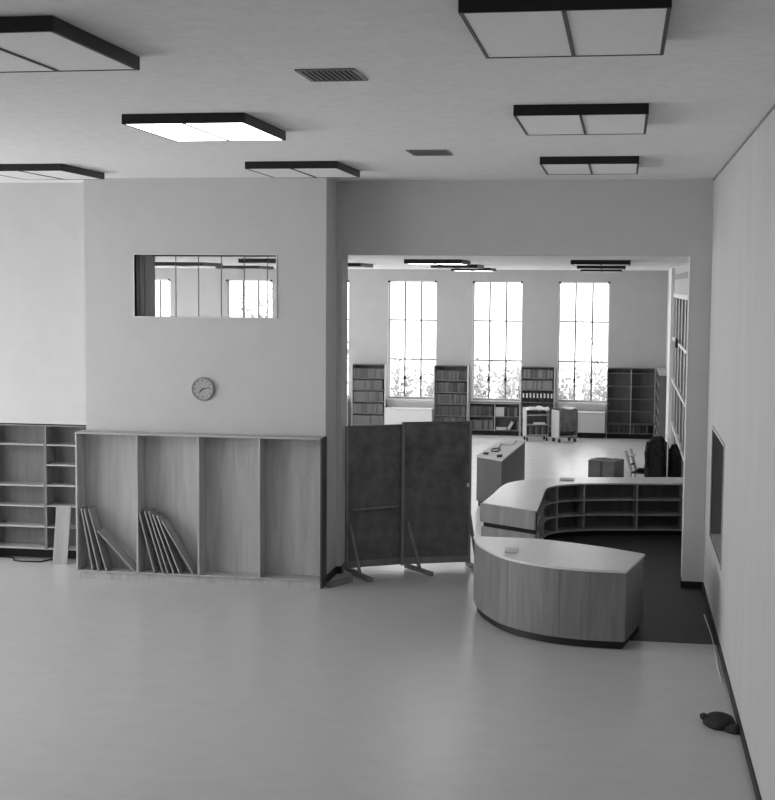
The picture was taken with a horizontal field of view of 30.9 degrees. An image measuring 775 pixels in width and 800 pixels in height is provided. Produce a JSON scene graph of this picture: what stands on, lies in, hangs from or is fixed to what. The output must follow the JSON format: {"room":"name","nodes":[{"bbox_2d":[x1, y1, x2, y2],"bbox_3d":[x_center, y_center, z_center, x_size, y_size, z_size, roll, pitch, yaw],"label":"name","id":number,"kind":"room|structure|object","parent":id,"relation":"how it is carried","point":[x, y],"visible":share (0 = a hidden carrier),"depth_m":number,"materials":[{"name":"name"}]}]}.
{"room":"library","nodes":[
{"label":"library","id":0,"kind":"room"},
{"bbox_2d":[84,177,327,435],"bbox_3d":[-2.646,-0.285,20.325,3.600,5.820,0.120,1,5,10],"label":"wall","id":1,"kind":"structure","parent":0,"point":[268,376],"depth_m":20.18,"materials":[{"name":"paint"}]},
{"bbox_2d":[137,255,143,315],"bbox_3d":[-3.931,-1.654,20.998,0.566,1.180,0.076,1,5,10],"label":"curtain","id":2,"kind":"object","parent":1,"relation":"hanging from","point":[140,258],"visible":0.03,"depth_m":20.95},
{"bbox_2d":[191,377,213,400],"bbox_3d":[-2.670,-0.159,20.255,0.340,0.340,0.045,1,5,10],"label":"wall clock","id":3,"kind":"object","parent":1,"relation":"attached to","point":[202,388],"visible":1,"depth_m":20.24,"materials":[{"name":"grey"}]},
{"bbox_2d":[133,254,276,318],"bbox_3d":[-2.624,-1.644,20.195,2.140,0.920,0.112,1,5,10],"label":"window","id":4,"kind":"structure","parent":1,"relation":"in","point":[134,278],"depth_m":20.18,"materials":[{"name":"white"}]},
{"bbox_2d":[327,178,337,573],"bbox_3d":[-2.581,-0.316,20.708,3.600,5.820,0.660,1,5,10],"label":"wall","id":5,"kind":"structure","parent":0,"point":[332,184],"depth_m":20.40,"materials":[{"name":"paint"}]},
{"bbox_2d":[327,562,345,581],"bbox_3d":[-0.756,2.555,20.798,0.088,0.110,1.230,1,5,10],"label":"baseboard","id":6,"kind":"structure","parent":5,"relation":"attached to","point":[338,569],"depth_m":20.86,"materials":[{"name":"black rubber"}]},
{"bbox_2d":[0,179,713,581],"bbox_3d":[-3.699,-0.385,21.456,16.806,5.820,0.450,1,5,10],"label":"wall partition","id":7,"kind":"structure","parent":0,"point":[43,356],"depth_m":20.36,"materials":[{"name":"paint"}]},
{"bbox_2d":[153,255,275,316],"bbox_3d":[-2.348,-1.629,21.270,2.520,1.150,0.030,1,5,10],"label":"window","id":8,"kind":"structure","parent":7,"relation":"in","point":[198,256],"depth_m":21.26,"materials":[{"name":"grey"}]},
{"bbox_2d":[0,435,755,799],"bbox_3d":[-4.173,2.827,19.027,17.406,0.206,46.170,1,5,10],"label":"floor","id":9,"kind":"structure","parent":0,"point":[393,686],"depth_m":14.86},
{"bbox_2d":[0,423,52,557],"bbox_3d":[-5.740,1.419,21.911,0.965,2.120,0.340,1,5,10],"label":"bookcase","id":10,"kind":"object","parent":9,"relation":"on","point":[22,445],"visible":0.88,"depth_m":22.04,"materials":[{"name":"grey wood"}]},
{"bbox_2d":[52,505,70,564],"bbox_3d":[-5.012,2.077,21.556,0.235,0.886,0.200,1,5,10],"label":"plank","id":11,"kind":"object","parent":9,"relation":"on","point":[63,513],"visible":1,"depth_m":21.54,"materials":[{"name":"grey wood"}]},
{"bbox_2d":[45,424,85,558],"bbox_3d":[-4.787,1.439,21.751,0.963,2.120,0.340,1,5,10],"label":"bookcase","id":12,"kind":"object","parent":9,"relation":"on","point":[59,438],"visible":0.37,"depth_m":21.88,"materials":[{"name":"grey wood"}]},
{"bbox_2d":[75,430,326,588],"bbox_3d":[-2.707,1.562,20.253,3.668,2.150,0.328,1,5,10],"label":"case","id":13,"kind":"object","parent":9,"relation":"on","point":[246,509],"visible":0.98,"depth_m":20.32,"materials":[{"name":"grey wood"}]},
{"bbox_2d":[81,506,96,569],"bbox_3d":[-4.364,2.021,20.541,0.186,0.905,0.250,1,5,10],"label":"board","id":14,"kind":"object","parent":13,"relation":"on","point":[89,545],"visible":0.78,"depth_m":20.45,"materials":[{"name":"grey wood"}]},
{"bbox_2d":[83,507,103,569],"bbox_3d":[-4.298,2.027,20.530,0.230,0.896,0.250,1,5,10],"label":"board","id":15,"kind":"object","parent":13,"relation":"on","point":[99,562],"visible":0.84,"depth_m":20.46,"materials":[{"name":"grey wood"}]},
{"bbox_2d":[88,507,112,570],"bbox_3d":[-4.204,2.028,20.515,0.280,0.897,0.250,1,5,10],"label":"board","id":16,"kind":"object","parent":13,"relation":"on","point":[93,513],"visible":0.96,"depth_m":20.48,"materials":[{"name":"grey wood"}]},
{"bbox_2d":[97,528,136,571],"bbox_3d":[-3.930,2.189,20.476,0.574,0.586,0.240,1,5,10],"label":"board","id":17,"kind":"object","parent":13,"relation":"on","point":[104,534],"visible":0.89,"depth_m":20.44,"materials":[{"name":"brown wood"}]},
{"bbox_2d":[138,510,159,572],"bbox_3d":[-3.467,2.054,20.392,0.245,0.876,0.250,1,5,10],"label":"board","id":18,"kind":"object","parent":13,"relation":"on","point":[150,546],"visible":0.97,"depth_m":20.35,"materials":[{"name":"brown wood"}]},
{"bbox_2d":[144,509,165,572],"bbox_3d":[-3.361,2.046,20.373,0.290,0.897,0.250,1,5,10],"label":"board","id":19,"kind":"object","parent":13,"relation":"on","point":[151,530],"visible":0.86,"depth_m":20.28,"materials":[{"name":"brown wood"}]},
{"bbox_2d":[148,509,171,572],"bbox_3d":[-3.297,2.047,20.363,0.300,0.897,0.250,1,5,10],"label":"board","id":20,"kind":"object","parent":13,"relation":"on","point":[161,548],"visible":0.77,"depth_m":20.27,"materials":[{"name":"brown wood"}]},
{"bbox_2d":[152,511,176,572],"bbox_3d":[-3.223,2.068,20.352,0.329,0.858,0.250,1,5,10],"label":"board","id":21,"kind":"object","parent":13,"relation":"on","point":[164,543],"visible":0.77,"depth_m":20.26,"materials":[{"name":"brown wood"}]},
{"bbox_2d":[156,513,184,573],"bbox_3d":[-3.147,2.079,20.340,0.354,0.839,0.250,1,5,10],"label":"board","id":22,"kind":"object","parent":13,"relation":"on","point":[174,552],"visible":0.97,"depth_m":20.28,"materials":[{"name":"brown wood"}]},
{"bbox_2d":[162,518,197,573],"bbox_3d":[-3.011,2.120,20.320,0.477,0.762,0.250,1,5,10],"label":"board","id":23,"kind":"object","parent":13,"relation":"on","point":[166,523],"visible":0.91,"depth_m":20.29,"materials":[{"name":"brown wood"}]},
{"bbox_2d":[326,577,352,587],"bbox_3d":[-0.695,2.627,20.168,0.090,0.070,0.501,4,6,38],"label":"wood block","id":24,"kind":"object","parent":9,"relation":"on","point":[334,583],"visible":1,"depth_m":20.12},
{"bbox_2d":[352,364,386,425],"bbox_3d":[-0.540,-0.058,41.199,0.990,2.000,0.280,1,5,10],"label":"bookcase","id":25,"kind":"object","parent":9,"relation":"on","point":[384,366],"visible":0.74,"depth_m":41.16,"materials":[{"name":"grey wood"}]},
{"bbox_2d":[345,424,401,581],"bbox_3d":[-0.060,1.502,20.761,0.913,2.195,0.859,-2,5,-22],"label":"screen","id":26,"kind":"object","parent":9,"relation":"on","point":[372,452],"visible":1,"depth_m":21.09,"materials":[{"name":"fabric"}]},
{"bbox_2d":[385,400,433,424],"bbox_3d":[0.639,0.497,40.953,1.380,0.950,0.440,1,5,10],"label":"radiator cover","id":27,"kind":"object","parent":9,"relation":"on","point":[396,411],"visible":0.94,"depth_m":40.82,"materials":[{"name":"white metal"}]},
{"bbox_2d":[388,400,432,407],"bbox_3d":[0.672,0.122,41.100,1.312,0.185,0.040,1,5,10],"label":"grille","id":28,"kind":"object","parent":27,"relation":"attached to","point":[391,403],"depth_m":41.11,"materials":[{"name":"white metal"}]},
{"bbox_2d":[401,421,473,575],"bbox_3d":[0.850,1.466,21.031,1.164,2.235,0.776,-1,5,-13],"label":"screen","id":29,"kind":"object","parent":9,"relation":"on","point":[436,456],"visible":0.87,"depth_m":21.32,"materials":[{"name":"fabric"}]},
{"bbox_2d":[434,365,468,420],"bbox_3d":[1.856,-0.008,40.798,0.990,2.000,0.280,1,5,10],"label":"bookcase","id":30,"kind":"object","parent":9,"relation":"on","point":[436,367],"visible":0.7,"depth_m":40.77,"materials":[{"name":"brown wood"}]},
{"bbox_2d":[468,402,519,435],"bbox_3d":[3.100,0.551,40.633,1.490,0.930,0.280,1,5,10],"label":"bookcase","id":31,"kind":"object","parent":9,"relation":"on","point":[498,421],"visible":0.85,"depth_m":40.66,"materials":[{"name":"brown wood"}]},
{"bbox_2d":[476,439,525,505],"bbox_3d":[2.309,1.494,28.651,0.605,0.990,3.621,1,5,13],"label":"storage cabinet","id":32,"kind":"object","parent":9,"relation":"on","point":[493,472],"visible":0.84,"depth_m":27.45,"materials":[{"name":"oak veneer"},{"name":"laminate"}]},
{"bbox_2d":[522,408,548,440],"bbox_3d":[4.154,0.688,39.233,0.660,0.899,0.420,0,5,-8],"label":"cart","id":33,"kind":"object","parent":9,"relation":"on","point":[529,417],"visible":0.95,"depth_m":39.19,"materials":[{"name":"white wood"}]},
{"bbox_2d":[522,406,549,411],"bbox_3d":[4.158,0.284,39.188,0.674,0.228,0.473,0,5,-8],"label":"paper cover","id":34,"kind":"object","parent":33,"relation":"on","point":[537,408],"visible":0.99,"depth_m":39.07,"materials":[{"name":"white paper"}]},
{"bbox_2d":[520,366,554,436],"bbox_3d":[4.331,0.044,40.384,0.970,2.000,0.280,1,5,10],"label":"bookcase","id":35,"kind":"object","parent":9,"relation":"on","point":[522,367],"visible":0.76,"depth_m":40.38,"materials":[{"name":"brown wood"}]},
{"bbox_2d":[473,536,644,648],"bbox_3d":[2.100,2.400,17.688,2.258,0.954,1.950,1,5,10],"label":"desk","id":36,"kind":"object","parent":9,"relation":"on","point":[550,591],"visible":1,"depth_m":16.99,"materials":[{"name":"laminate"}]},
{"bbox_2d":[473,536,644,572],"bbox_3d":[2.103,1.940,17.650,2.258,0.030,1.950,1,5,10],"label":"countertop","id":37,"kind":"structure","parent":36,"relation":"on","point":[553,554],"depth_m":17.52,"materials":[{"name":"laminate"}]},
{"bbox_2d":[551,409,576,442],"bbox_3d":[4.919,0.717,38.945,0.600,0.899,0.420,-2,5,-24],"label":"cart","id":38,"kind":"object","parent":9,"relation":"on","point":[555,416],"visible":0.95,"depth_m":38.87,"materials":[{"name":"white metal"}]},
{"bbox_2d":[551,406,577,432],"bbox_3d":[4.925,0.523,38.919,0.561,0.705,0.500,-2,5,-24],"label":"plastic sheet","id":39,"kind":"object","parent":38,"relation":"hanging from","point":[568,415],"visible":0.99,"depth_m":38.71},
{"bbox_2d":[480,477,682,539],"bbox_3d":[3.144,1.932,23.700,2.262,0.924,4.998,5,6,44],"label":"desk","id":40,"kind":"object","parent":9,"relation":"on","point":[545,508],"depth_m":24.31,"materials":[{"name":"laminate"}]},
{"bbox_2d":[483,477,682,512],"bbox_3d":[3.163,1.485,23.679,2.262,0.030,4.954,5,6,44],"label":"countertop","id":41,"kind":"structure","parent":40,"relation":"on","point":[522,494],"depth_m":23.92,"materials":[{"name":"laminate"}]},
{"bbox_2d":[537,511,681,538],"bbox_3d":[3.612,2.086,23.053,2.775,0.022,3.560,1,5,10],"label":"shelf","id":42,"kind":"object","parent":40,"relation":"attached to","point":[548,515],"depth_m":24.26,"materials":[{"name":"grey wood"}]},
{"bbox_2d":[537,497,682,524],"bbox_3d":[3.173,1.787,23.474,4.479,0.022,1.723,-4,6,-43],"label":"shelf","id":43,"kind":"object","parent":40,"relation":"attached to","point":[549,501],"depth_m":24.23,"materials":[{"name":"grey wood"}]},
{"bbox_2d":[541,526,681,538],"bbox_3d":[3.169,2.305,23.516,4.479,0.022,1.723,-4,6,-43],"label":"shelf","id":44,"kind":"object","parent":40,"relation":"attached to","point":[549,531],"depth_m":24.32,"materials":[{"name":"grey wood"}]},
{"bbox_2d":[557,403,605,437],"bbox_3d":[5.540,0.600,40.132,1.380,0.950,0.440,1,5,10],"label":"radiator cover","id":45,"kind":"object","parent":9,"relation":"on","point":[591,417],"visible":0.72,"depth_m":39.93,"materials":[{"name":"white metal"}]},
{"bbox_2d":[558,404,597,410],"bbox_3d":[5.572,0.225,40.280,1.312,0.185,0.040,1,5,10],"label":"grille","id":46,"kind":"object","parent":45,"relation":"attached to","point":[580,407],"depth_m":40.28,"materials":[{"name":"white metal"}]},
{"bbox_2d":[588,457,623,476],"bbox_3d":[4.620,1.583,29.612,0.580,0.691,0.582,3,5,29],"label":"cabinet","id":47,"kind":"object","parent":9,"relation":"on","point":[597,466],"visible":0.66,"depth_m":29.39,"materials":[{"name":"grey wood"}]},
{"bbox_2d":[606,367,655,438],"bbox_3d":[6.937,0.094,39.947,1.355,2.010,0.280,1,5,10],"label":"bookcase","id":48,"kind":"object","parent":9,"relation":"on","point":[630,391],"visible":0.98,"depth_m":40.03,"materials":[{"name":"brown wood"}]},
{"bbox_2d":[624,448,643,476],"bbox_3d":[5.288,1.501,29.360,0.578,0.908,0.450,3,5,24],"label":"chair","id":49,"kind":"object","parent":9,"relation":"on","point":[631,454],"visible":0.66,"depth_m":29.25,"materials":[{"name":"grey wood"}]},
{"bbox_2d":[655,367,666,438],"bbox_3d":[7.432,0.241,37.942,0.260,2.050,3.420,1,5,10],"label":"bookcase","id":50,"kind":"object","parent":9,"relation":"on","point":[661,373],"visible":0.56,"depth_m":36.29,"materials":[{"name":"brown wood"}]},
{"bbox_2d":[666,434,668,476],"bbox_3d":[5.606,1.384,28.083,0.340,1.350,0.591,1,5,10],"label":"coat stand","id":51,"kind":"object","parent":9,"relation":"on","point":[666,434],"visible":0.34,"depth_m":27.93,"materials":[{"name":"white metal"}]},
{"bbox_2d":[644,436,669,476],"bbox_3d":[5.440,1.226,28.227,0.528,1.000,0.259,1,5,10],"label":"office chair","id":52,"kind":"object","parent":51,"relation":"hanging from","point":[655,453],"visible":0.8,"depth_m":28.13,"materials":[{"name":"black fabric"}]},
{"bbox_2d":[666,444,681,476],"bbox_3d":[5.773,1.259,28.218,0.325,0.740,0.211,1,5,10],"label":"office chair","id":53,"kind":"object","parent":51,"relation":"hanging from","point":[675,461],"visible":0.87,"depth_m":28.13,"materials":[{"name":"black fabric"}]},
{"bbox_2d":[700,711,739,734],"bbox_3d":[3.287,3.156,13.763,0.320,0.116,0.537,0,5,-10],"label":"cap","id":54,"kind":"object","parent":9,"relation":"on","point":[716,720],"visible":0.94,"depth_m":13.70,"materials":[{"name":"black fabric"}]},
{"bbox_2d":[0,0,774,182],"bbox_3d":[-4.521,-2.347,8.425,14.806,0.200,26.030,1,5,10],"label":"ceiling","id":55,"kind":"structure","parent":0,"point":[430,85],"depth_m":10.94,"materials":[{"name":"paint"}]},
{"bbox_2d":[0,164,104,179],"bbox_3d":[-4.599,-3.037,18.673,1.160,0.093,1.500,1,5,10],"label":"ceiling light","id":56,"kind":"object","parent":55,"relation":"attached to","point":[19,171],"visible":1,"depth_m":18.38,"materials":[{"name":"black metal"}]},
{"bbox_2d":[0,171,55,179],"bbox_3d":[-4.879,-3.008,18.723,0.544,0.008,1.452,1,5,10],"label":"diffuser","id":57,"kind":"object","parent":56,"relation":"attached to","point":[24,175],"depth_m":18.76,"materials":[{"name":"plastic"}]},
{"bbox_2d":[24,171,97,178],"bbox_3d":[-4.319,-2.996,18.629,0.544,0.008,1.452,1,5,10],"label":"diffuser","id":58,"kind":"object","parent":56,"relation":"attached to","point":[53,174],"depth_m":18.67,"materials":[{"name":"plastic"}]},
{"bbox_2d":[0,15,139,72],"bbox_3d":[-2.347,-2.213,8.785,1.140,0.093,1.460,1,5,10],"label":"ceiling light","id":59,"kind":"object","parent":55,"relation":"attached to","point":[47,43],"visible":1,"depth_m":8.69,"materials":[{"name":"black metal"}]},
{"bbox_2d":[0,51,52,71],"bbox_3d":[-2.622,-2.184,8.834,0.534,0.008,1.412,1,5,10],"label":"diffuser","id":60,"kind":"object","parent":59,"relation":"attached to","point":[10,61],"depth_m":9.22,"materials":[{"name":"plastic"}]},
{"bbox_2d":[0,32,132,70],"bbox_3d":[-2.072,-2.172,8.742,0.534,0.008,1.412,1,5,10],"label":"diffuser","id":61,"kind":"object","parent":59,"relation":"attached to","point":[55,51],"depth_m":8.73,"materials":[{"name":"plastic"}]},
{"bbox_2d":[122,112,285,141],"bbox_3d":[-1.701,-2.574,13.261,1.140,0.093,1.550,1,5,10],"label":"ceiling light","id":62,"kind":"object","parent":55,"relation":"attached to","point":[238,126],"visible":1,"depth_m":12.85,"materials":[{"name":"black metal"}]},
{"bbox_2d":[127,124,226,140],"bbox_3d":[-1.977,-2.544,13.310,0.534,0.008,1.502,1,5,10],"label":"diffuser","id":63,"kind":"object","parent":62,"relation":"attached to","point":[174,132],"depth_m":13.28,"materials":[{"name":"white"}]},
{"bbox_2d":[188,123,280,140],"bbox_3d":[-1.427,-2.533,13.218,0.534,0.008,1.502,1,5,10],"label":"diffuser","id":64,"kind":"object","parent":62,"relation":"attached to","point":[225,131],"depth_m":13.18,"materials":[{"name":"white"}]},
{"bbox_2d":[245,161,359,177],"bbox_3d":[-1.067,-2.957,18.001,1.170,0.093,1.500,1,5,10],"label":"ceiling light","id":65,"kind":"object","parent":55,"relation":"attached to","point":[275,169],"visible":1,"depth_m":17.49,"materials":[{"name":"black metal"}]},
{"bbox_2d":[250,169,311,177],"bbox_3d":[-1.350,-2.927,18.051,0.549,0.008,1.452,1,5,10],"label":"diffuser","id":66,"kind":"object","parent":65,"relation":"attached to","point":[275,173],"depth_m":18.08,"materials":[{"name":"plastic"}]},
{"bbox_2d":[295,168,355,176],"bbox_3d":[-0.785,-2.915,17.957,0.549,0.008,1.452,1,5,10],"label":"diffuser","id":67,"kind":"object","parent":65,"relation":"attached to","point":[312,172],"depth_m":17.89,"materials":[{"name":"plastic"}]},
{"bbox_2d":[294,68,367,81],"bbox_3d":[-0.400,-2.348,10.129,0.430,0.015,0.550,1,5,10],"label":"ceiling vent","id":68,"kind":"object","parent":55,"relation":"in","point":[326,74],"visible":1,"depth_m":10.11,"materials":[{"name":"grey"}]},
{"bbox_2d":[406,149,452,155],"bbox_3d":[0.483,-2.819,15.980,0.460,0.015,0.620,1,5,10],"label":"ceiling vent","id":69,"kind":"object","parent":55,"relation":"in","point":[443,152],"visible":1,"depth_m":15.98,"materials":[{"name":"grey"}]},
{"bbox_2d":[458,0,671,58],"bbox_3d":[1.038,-2.124,7.996,1.100,0.093,1.500,1,5,10],"label":"ceiling light","id":70,"kind":"object","parent":55,"relation":"attached to","point":[500,28],"visible":1,"depth_m":7.74,"materials":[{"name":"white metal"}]},
{"bbox_2d":[464,11,570,56],"bbox_3d":[0.773,-2.094,8.043,0.514,0.008,1.452,1,5,10],"label":"diffuser","id":71,"kind":"object","parent":70,"relation":"attached to","point":[497,33],"depth_m":7.93,"materials":[{"name":"plastic"}]},
{"bbox_2d":[566,8,666,55],"bbox_3d":[1.303,-2.083,7.955,0.514,0.008,1.452,1,5,10],"label":"diffuser","id":72,"kind":"object","parent":70,"relation":"attached to","point":[589,31],"depth_m":7.88,"materials":[{"name":"plastic"}]},
{"bbox_2d":[513,103,648,135],"bbox_3d":[1.739,-2.482,12.437,1.120,0.093,1.560,1,5,10],"label":"ceiling light","id":73,"kind":"object","parent":55,"relation":"attached to","point":[619,118],"visible":1,"depth_m":12.00,"materials":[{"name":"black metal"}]},
{"bbox_2d":[517,115,583,134],"bbox_3d":[1.468,-2.452,12.485,0.524,0.008,1.512,1,5,10],"label":"diffuser","id":74,"kind":"object","parent":73,"relation":"attached to","point":[530,124],"depth_m":12.41,"materials":[{"name":"plastic"}]},
{"bbox_2d":[582,114,645,133],"bbox_3d":[2.009,-2.441,12.395,0.524,0.008,1.512,1,5,10],"label":"diffuser","id":75,"kind":"object","parent":73,"relation":"attached to","point":[591,123],"depth_m":12.32,"materials":[{"name":"plastic"}]},
{"bbox_2d":[540,156,638,174],"bbox_3d":[2.480,-2.856,17.089,1.150,0.093,1.550,1,5,10],"label":"ceiling light","id":76,"kind":"object","parent":55,"relation":"attached to","point":[562,165],"visible":1,"depth_m":16.54,"materials":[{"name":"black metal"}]},
{"bbox_2d":[543,164,590,173],"bbox_3d":[2.202,-2.827,17.138,0.539,0.008,1.502,1,5,10],"label":"diffuser","id":77,"kind":"object","parent":76,"relation":"attached to","point":[548,168],"depth_m":17.03,"materials":[{"name":"plastic"}]},
{"bbox_2d":[590,164,636,173],"bbox_3d":[2.757,-2.815,17.045,0.539,0.008,1.502,1,5,10],"label":"diffuser","id":78,"kind":"object","parent":76,"relation":"attached to","point":[594,168],"depth_m":17.02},
{"bbox_2d":[155,268,667,434],"bbox_3d":[-0.342,-1.465,41.368,16.806,4.780,0.300,1,5,10],"label":"wall","id":79,"kind":"structure","parent":0,"point":[638,298],"depth_m":40.68,"materials":[{"name":"paint"}]},
{"bbox_2d":[226,279,271,316],"bbox_3d":[-4.117,-1.850,41.929,1.480,3.500,0.330,1,5,10],"label":"window","id":80,"kind":"structure","parent":79,"relation":"in","point":[228,280],"depth_m":41.96,"materials":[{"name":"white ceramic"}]},
{"bbox_2d":[386,280,436,400],"bbox_3d":[0.734,-1.748,41.117,1.500,3.500,0.330,1,5,10],"label":"window","id":81,"kind":"structure","parent":79,"relation":"in","point":[389,281],"depth_m":41.24,"materials":[{"name":"white metal"}]},
{"bbox_2d":[470,281,522,402],"bbox_3d":[3.194,-1.696,40.705,1.510,3.500,0.330,1,5,10],"label":"window","id":82,"kind":"structure","parent":79,"relation":"in","point":[488,399],"depth_m":40.81,"materials":[{"name":"white metal"}]},
{"bbox_2d":[556,282,609,403],"bbox_3d":[5.640,-1.645,40.296,1.510,3.500,0.330,1,5,10],"label":"window","id":83,"kind":"structure","parent":79,"relation":"in","point":[573,401],"depth_m":40.39,"materials":[{"name":"white metal"}]},
{"bbox_2d":[155,255,688,270],"bbox_3d":[-1.973,-3.162,31.415,17.406,0.200,20.140,1,5,10],"label":"ceiling","id":84,"kind":"structure","parent":0,"point":[643,263],"depth_m":27.36,"materials":[{"name":"paint"}]},
{"bbox_2d":[155,262,222,266],"bbox_3d":[-4.463,-3.036,31.388,1.150,0.083,1.500,1,5,10],"label":"ceiling light","id":85,"kind":"object","parent":84,"relation":"attached to","point":[178,264],"visible":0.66,"depth_m":30.69,"materials":[{"name":"black metal"}]},
{"bbox_2d":[215,265,273,269],"bbox_3d":[-3.691,-3.433,36.312,1.150,0.083,1.500,1,5,10],"label":"ceiling light","id":86,"kind":"object","parent":84,"relation":"attached to","point":[224,266],"visible":0.91,"depth_m":35.60,"materials":[{"name":"black metal"}]},
{"bbox_2d":[238,258,275,263],"bbox_3d":[-2.068,-2.623,26.540,1.150,0.083,1.500,1,5,10],"label":"ceiling light","id":87,"kind":"object","parent":84,"relation":"attached to","point":[240,260],"visible":0.5,"depth_m":25.85,"materials":[{"name":"black metal"}]},
{"bbox_2d":[348,263,372,267],"bbox_3d":[-1.012,-2.964,30.810,1.150,0.083,1.500,1,5,10],"label":"ceiling light","id":88,"kind":"object","parent":84,"relation":"attached to","point":[350,265],"visible":0.39,"depth_m":30.16,"materials":[{"name":"black metal"}]},
{"bbox_2d":[404,259,469,264],"bbox_3d":[0.939,-2.560,26.036,1.050,0.083,1.500,1,5,10],"label":"ceiling light","id":89,"kind":"object","parent":84,"relation":"attached to","point":[406,261],"visible":0.95,"depth_m":25.32,"materials":[{"name":"black metal"}]},
{"bbox_2d":[430,264,483,268],"bbox_3d":[1.591,-3.017,31.689,1.050,0.083,1.500,1,5,10],"label":"ceiling light","id":90,"kind":"object","parent":84,"relation":"attached to","point":[471,266],"visible":0.84,"depth_m":30.99,"materials":[{"name":"black metal"}]},
{"bbox_2d":[451,268,495,271],"bbox_3d":[2.302,-3.473,37.331,1.050,0.083,1.500,1,5,10],"label":"ceiling light","id":91,"kind":"object","parent":84,"relation":"attached to","point":[484,269],"visible":0.7,"depth_m":36.63,"materials":[{"name":"black metal"}]},
{"bbox_2d":[571,260,630,265],"bbox_3d":[3.897,-2.498,25.541,1.050,0.083,1.500,1,5,10],"label":"ceiling light","id":92,"kind":"object","parent":84,"relation":"attached to","point":[573,262],"visible":0.92,"depth_m":24.82,"materials":[{"name":"black metal"}]},
{"bbox_2d":[577,266,625,269],"bbox_3d":[4.766,-2.950,31.157,1.050,0.083,1.500,1,5,10],"label":"ceiling light","id":93,"kind":"object","parent":84,"relation":"attached to","point":[578,267],"visible":0.68,"depth_m":30.44,"materials":[{"name":"black metal"}]},
{"bbox_2d":[666,108,774,799],"bbox_3d":[4.308,-0.005,17.518,0.300,5.820,45.870,1,5,10],"label":"wall","id":94,"kind":"structure","parent":0,"point":[741,390],"depth_m":13.51,"materials":[{"name":"paint"}]},
{"bbox_2d":[665,268,674,448],"bbox_3d":[7.073,-0.897,35.078,0.081,4.780,1.950,1,5,10],"label":"trim","id":95,"kind":"structure","parent":94,"relation":"attached to","point":[671,270],"depth_m":34.22,"materials":[{"name":"paint"}]},
{"bbox_2d":[670,294,687,476],"bbox_3d":[5.907,-0.084,28.091,0.140,4.040,12.000,1,5,10],"label":"window","id":96,"kind":"structure","parent":94,"relation":"in","point":[678,379],"depth_m":30.68,"materials":[{"name":"white glass"}]},
{"bbox_2d":[679,575,701,588],"bbox_3d":[4.399,2.636,20.320,0.301,0.100,0.468,1,5,10],"label":"baseboard","id":97,"kind":"object","parent":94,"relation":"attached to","point":[683,584],"visible":1,"depth_m":20.09,"materials":[{"name":"black rubber"}]},
{"bbox_2d":[709,425,724,570],"bbox_3d":[4.228,1.183,17.647,0.172,1.510,2.270,1,5,10],"label":"window","id":98,"kind":"structure","parent":94,"relation":"in","point":[718,446],"depth_m":18.70,"materials":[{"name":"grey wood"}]},
{"bbox_2d":[702,582,761,799],"bbox_3d":[2.418,3.657,7.648,0.018,0.100,25.260,1,5,10],"label":"baseboard","id":99,"kind":"structure","parent":94,"relation":"attached to","point":[736,713],"depth_m":14.29,"materials":[{"name":"black rubber"}]},
{"bbox_2d":[713,104,774,180],"bbox_3d":[2.464,-2.084,7.188,0.012,0.020,25.280,1,5,10],"label":"trim","id":100,"kind":"structure","parent":94,"relation":"attached to","point":[773,107],"depth_m":14.12,"materials":[{"name":"grey"}]},
{"label":"outside","id":101,"kind":"structure","parent":0,"visible":0},
{"bbox_2d":[347,340,607,399],"bbox_3d":[5.109,-1.535,75.759,65.000,0.400,69.130,1,5,10],"label":"ground","id":102,"kind":"structure","parent":101,"point":[481,349],"depth_m":86.31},
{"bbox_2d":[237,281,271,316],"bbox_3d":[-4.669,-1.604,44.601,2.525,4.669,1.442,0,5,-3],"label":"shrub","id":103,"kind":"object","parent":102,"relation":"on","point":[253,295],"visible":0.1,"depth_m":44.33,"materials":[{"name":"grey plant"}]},
{"bbox_2d":[390,356,418,395],"bbox_3d":[0.471,-0.268,43.729,1.045,2.227,0.712,1,5,10],"label":"shrub","id":104,"kind":"object","parent":102,"relation":"on","point":[397,371],"visible":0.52,"depth_m":43.71,"materials":[{"name":"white plant"}]},
{"bbox_2d":[410,363,433,396],"bbox_3d":[1.289,-0.237,45.285,1.256,1.922,1.180,1,5,10],"label":"shrub","id":105,"kind":"object","parent":102,"relation":"on","point":[430,388],"visible":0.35,"depth_m":45.20,"materials":[{"name":"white plant"}]},
{"bbox_2d":[474,357,492,397],"bbox_3d":[2.830,-0.216,43.306,0.867,2.224,1.339,1,5,10],"label":"shrub","id":106,"kind":"object","parent":102,"relation":"on","point":[479,387],"visible":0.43,"depth_m":43.14,"materials":[{"name":"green plant"}]},
{"bbox_2d":[487,354,518,397],"bbox_3d":[3.784,-0.422,45.539,1.124,2.290,1.134,1,5,10],"label":"shrub","id":107,"kind":"object","parent":102,"relation":"on","point":[501,381],"visible":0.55,"depth_m":45.54,"materials":[{"name":"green plant"}]},
{"bbox_2d":[504,362,520,398],"bbox_3d":[4.082,-0.235,43.213,1.188,2.302,1.164,-2,5,-26],"label":"shrub","id":108,"kind":"object","parent":102,"relation":"on","point":[517,396],"visible":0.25,"depth_m":43.09,"materials":[{"name":"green plant"}]},
{"bbox_2d":[559,367,582,399],"bbox_3d":[5.291,-0.058,42.787,1.405,2.036,0.931,-3,6,-38],"label":"shrub","id":109,"kind":"object","parent":102,"relation":"on","point":[562,392],"visible":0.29,"depth_m":42.75,"materials":[{"name":"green plant"}]},
{"bbox_2d":[569,363,597,399],"bbox_3d":[6.343,-0.227,45.188,1.130,2.000,1.004,1,5,10],"label":"shrub","id":110,"kind":"object","parent":102,"relation":"on","point":[585,389],"visible":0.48,"depth_m":45.01,"materials":[{"name":"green plant"}]},
{"bbox_2d":[592,359,606,399],"bbox_3d":[6.653,-0.206,42.864,0.871,2.337,1.026,1,5,10],"label":"shrub","id":111,"kind":"object","parent":102,"relation":"on","point":[603,396],"visible":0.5,"depth_m":42.76,"materials":[{"name":"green plant"}]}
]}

